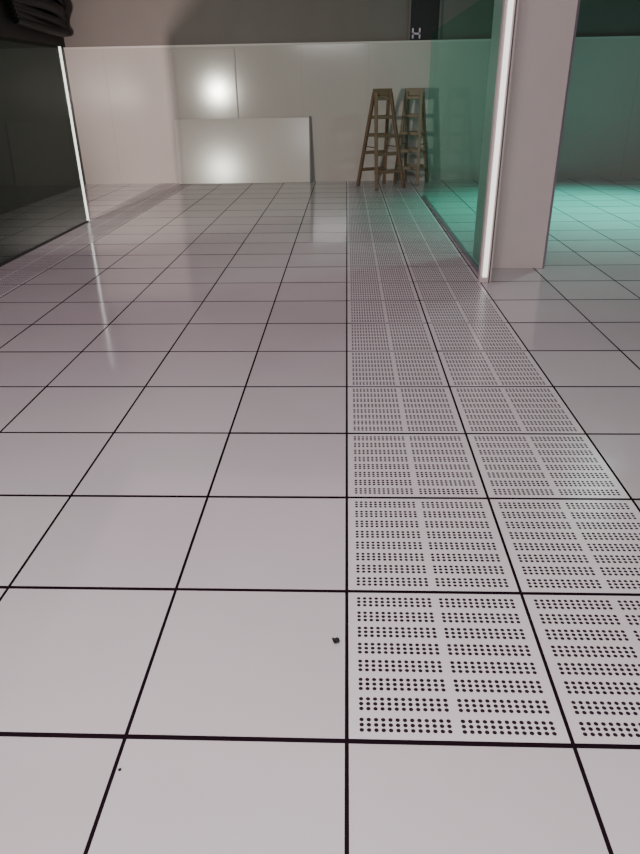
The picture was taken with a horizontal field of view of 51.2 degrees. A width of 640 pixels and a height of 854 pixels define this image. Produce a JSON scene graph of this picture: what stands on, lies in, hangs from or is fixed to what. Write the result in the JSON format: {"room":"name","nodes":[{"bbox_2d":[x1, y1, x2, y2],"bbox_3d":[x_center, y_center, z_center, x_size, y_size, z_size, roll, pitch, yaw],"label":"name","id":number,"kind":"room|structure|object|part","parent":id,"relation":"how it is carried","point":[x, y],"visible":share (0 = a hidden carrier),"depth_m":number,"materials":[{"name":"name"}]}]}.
{"room":"server room","nodes":[
{"label":"server room","id":0,"kind":"room"},
{"bbox_2d":[0,0,85,214],"bbox_3d":[-4.972,-2.535,4.672,0.120,3.800,17.420,0,27,2],"label":"wall","id":1,"kind":"structure","parent":0,"point":[38,159],"depth_m":10.87,"materials":[{"name":"black glass"}]},
{"bbox_2d":[0,178,639,853],"bbox_3d":[2.157,-0.864,5.115,14.100,0.007,17.220,0,27,2],"label":"floor","id":2,"kind":"structure","parent":0,"point":[246,428],"depth_m":2.68,"materials":[{"name":"tile"}]},
{"bbox_2d":[0,220,88,266],"bbox_3d":[-3.358,-0.782,5.114,0.030,0.020,9.150,0,27,2],"label":"sill","id":3,"kind":"structure","parent":2,"relation":"on","point":[86,221],"depth_m":7.79,"materials":[{"name":"black metal"}]},
{"bbox_3d":[-3.374,-1.729,4.638,0.012,2.080,9.150,0,27,2],"label":"pane","id":4,"kind":"object","parent":3,"relation":"on","visible":0},
{"bbox_2d":[58,46,88,219],"bbox_3d":[-3.212,-3.774,8.744,0.022,2.100,0.030,0,27,2],"label":"strip","id":5,"kind":"object","parent":4,"relation":"attached to","point":[59,47],"visible":1,"depth_m":8.70,"materials":[{"name":"white metal"}]},
{"bbox_2d":[174,116,311,183],"bbox_3d":[-1.440,-5.212,12.601,2.550,1.145,0.162,0,27,2],"label":"leaning board","id":6,"kind":"object","parent":2,"relation":"on","point":[242,150],"visible":1,"depth_m":12.59,"materials":[{"name":"grey"}]},
{"bbox_2d":[332,637,339,643],"bbox_3d":[0.050,0.674,2.109,0.025,0.019,0.025,0,27,2],"label":"crumb","id":7,"kind":"object","parent":2,"relation":"on","point":[335,640],"visible":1,"depth_m":2.10,"materials":[{"name":"black"}]},
{"bbox_2d":[356,88,404,189],"bbox_3d":[1.069,-5.010,11.631,0.605,1.578,0.776,-12,29,-21],"label":"step ladder","id":8,"kind":"object","parent":2,"relation":"on","point":[376,93],"visible":1,"depth_m":11.52,"materials":[{"name":"brown wood"}]},
{"bbox_3d":[0.803,-5.028,11.728,0.399,1.532,0.060,23,35,39],"label":"leg","id":9,"kind":"part","parent":8,"relation":"part of","materials":[{"name":"brown wood"}]},
{"bbox_3d":[0.961,-4.870,11.408,0.060,1.532,0.399,-2,27,-2],"label":"leg","id":10,"kind":"part","parent":8,"relation":"part of","materials":[{"name":"brown wood"}]},
{"bbox_3d":[1.178,-5.108,11.874,0.060,1.532,0.399,-2,27,-2],"label":"leg","id":11,"kind":"part","parent":8,"relation":"part of","materials":[{"name":"brown wood"}]},
{"bbox_3d":[1.336,-4.950,11.554,0.399,1.532,0.060,23,35,39],"label":"leg","id":12,"kind":"part","parent":8,"relation":"part of","materials":[{"name":"brown wood"}]},
{"bbox_2d":[393,88,428,184],"bbox_3d":[1.677,-5.234,12.054,0.505,1.578,0.617,12,29,23],"label":"step ladder","id":13,"kind":"object","parent":2,"relation":"on","point":[410,93],"visible":0.96,"depth_m":11.96,"materials":[{"name":"brown wood"}]},
{"bbox_3d":[1.452,-5.181,12.010,0.311,1.530,0.060,-24,35,-38],"label":"leg","id":14,"kind":"part","parent":13,"relation":"part of","materials":[{"name":"brown wood"}]},
{"bbox_3d":[1.588,-5.309,12.258,0.060,1.530,0.311,2,27,6],"label":"leg","id":15,"kind":"part","parent":13,"relation":"part of","materials":[{"name":"brown wood"}]},
{"bbox_3d":[1.766,-5.117,11.871,0.060,1.530,0.311,2,27,6],"label":"leg","id":16,"kind":"part","parent":13,"relation":"part of","materials":[{"name":"brown wood"}]},
{"bbox_3d":[1.902,-5.244,12.119,0.311,1.530,0.060,-24,35,-38],"label":"leg","id":17,"kind":"part","parent":13,"relation":"part of","materials":[{"name":"brown wood"}]},
{"bbox_2d":[422,195,478,273],"bbox_3d":[1.585,-2.547,8.442,0.040,0.030,5.370,0,27,2],"label":"sill","id":18,"kind":"structure","parent":2,"relation":"on","point":[466,254],"depth_m":7.67,"materials":[{"name":"silver metal"}]},
{"bbox_2d":[478,0,518,282],"bbox_3d":[1.451,-2.962,5.186,0.105,3.700,0.078,0,27,2],"label":"end post","id":19,"kind":"object","parent":2,"relation":"on","point":[481,279],"depth_m":5.45,"materials":[{"name":"silver metal"}]},
{"bbox_3d":[1.442,-2.968,5.144,0.040,3.650,0.008,0,27,2],"label":"bright edge","id":20,"kind":"part","parent":19,"relation":"part of","materials":[{"name":"silver metal"}]},
{"bbox_3d":[1.482,-2.946,5.154,0.010,3.700,0.008,0,27,2],"label":"dark edge","id":21,"kind":"part","parent":19,"relation":"part of","materials":[{"name":"silver metal"}]},
{"bbox_2d":[473,0,577,268],"bbox_3d":[1.841,-3.311,5.868,0.580,3.700,0.580,0,27,2],"label":"column","id":22,"kind":"structure","parent":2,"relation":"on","point":[544,28],"depth_m":5.94,"materials":[{"name":"white paint"}]},
{"bbox_2d":[542,0,580,267],"bbox_3d":[2.119,-3.183,5.604,0.020,3.700,0.026,0,27,2],"label":"trim","id":23,"kind":"structure","parent":22,"relation":"attached to","point":[578,3],"depth_m":5.87,"materials":[{"name":"silver metal"}]},
{"bbox_2d":[63,0,639,46],"bbox_3d":[2.424,-7.479,11.576,14.100,1.400,0.120,0,27,2],"label":"wall","id":24,"kind":"structure","parent":0,"point":[90,23],"depth_m":11.78,"materials":[{"name":"paint"}]},
{"bbox_2d":[407,0,411,40],"bbox_3d":[1.561,-7.434,11.539,0.040,1.320,0.070,0,27,2],"label":"door frame","id":25,"kind":"structure","parent":24,"relation":"attached to","point":[410,1],"depth_m":11.66,"materials":[{"name":"grey metal"}]},
{"bbox_2d":[410,0,439,39],"bbox_3d":[1.832,-7.440,11.541,0.520,1.320,0.040,0,27,2],"label":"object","id":26,"kind":"object","parent":24,"relation":"attached to","point":[424,13],"visible":1,"depth_m":11.68,"materials":[{"name":"black"}]},
{"bbox_2d":[438,0,441,39],"bbox_3d":[2.091,-7.433,11.518,0.040,1.320,0.070,0,27,2],"label":"door frame","id":27,"kind":"structure","parent":24,"relation":"attached to","point":[440,7],"depth_m":11.65,"materials":[{"name":"grey metal"}]},
{"bbox_2d":[64,38,639,183],"bbox_3d":[2.451,-5.753,12.372,14.100,2.400,0.150,0,27,2],"label":"wall","id":28,"kind":"structure","parent":0,"point":[336,83],"depth_m":12.28,"materials":[{"name":"white paint"}]},
{"bbox_2d":[102,49,120,178],"bbox_3d":[-3.898,-5.780,12.533,0.006,2.300,0.013,0,27,2],"label":"seam","id":29,"kind":"object","parent":28,"relation":"attached to","point":[102,49],"visible":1,"depth_m":12.46,"materials":[{"name":"grey"}]},
{"bbox_2d":[167,49,175,119],"bbox_3d":[-2.708,-5.783,12.476,0.022,2.220,0.028,0,27,2],"label":"frame","id":30,"kind":"object","parent":28,"relation":"attached to","point":[167,49],"visible":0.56,"depth_m":12.21,"materials":[{"name":"grey"}]},
{"bbox_2d":[168,48,232,49],"bbox_3d":[-2.132,-6.764,11.958,1.170,0.020,0.028,0,27,2],"label":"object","id":31,"kind":"structure","parent":28,"relation":"in","point":[204,48],"depth_m":11.94,"materials":[{"name":"grey"}]},
{"bbox_2d":[169,49,237,119],"bbox_3d":[-2.115,-5.783,12.455,1.170,2.220,0.022,0,27,2],"label":"panel","id":32,"kind":"object","parent":28,"relation":"attached to","point":[203,81],"visible":0.64,"depth_m":12.20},
{"bbox_2d":[233,48,238,118],"bbox_3d":[-1.521,-5.780,12.429,0.022,2.220,0.028,0,27,2],"label":"frame","id":33,"kind":"object","parent":28,"relation":"attached to","point":[233,48],"visible":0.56,"depth_m":12.16,"materials":[{"name":"grey"}]},
{"bbox_2d":[63,36,639,48],"bbox_3d":[2.431,-6.824,11.799,14.100,0.030,0.112,0,27,2],"label":"trim","id":34,"kind":"structure","parent":28,"relation":"attached to","point":[607,37],"depth_m":11.85,"materials":[{"name":"grey metal"}]},
{"bbox_2d":[366,43,368,180],"bbox_3d":[0.878,-5.769,12.347,0.006,2.300,0.013,0,27,2],"label":"seam","id":35,"kind":"object","parent":28,"relation":"attached to","point":[368,43],"visible":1,"depth_m":12.29,"materials":[{"name":"grey"}]},
{"bbox_2d":[429,44,436,177],"bbox_3d":[2.078,-5.766,12.300,0.006,2.300,0.013,0,27,2],"label":"seam","id":36,"kind":"object","parent":28,"relation":"attached to","point":[436,44],"visible":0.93,"depth_m":12.22,"materials":[{"name":"grey"}]},
{"bbox_2d":[620,66,639,175],"bbox_3d":[5.675,-5.758,12.160,0.006,2.300,0.013,0,27,2],"label":"seam","id":37,"kind":"object","parent":28,"relation":"attached to","point":[639,66],"visible":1,"depth_m":12.23,"materials":[{"name":"grey"}]},
{"bbox_3d":[2.100,-4.235,3.465,14.340,0.100,17.540,0,27,2],"label":"ceiling","id":38,"kind":"structure","parent":0,"visible":0},
{"bbox_2d":[5,0,68,36],"bbox_3d":[-4.393,-6.938,10.437,0.529,1.355,2.568,0,27,2],"label":"cable bundle","id":39,"kind":"object","parent":38,"relation":"hanging from","point":[25,13],"visible":1,"depth_m":10.65,"materials":[{"name":"black"}]}
]}

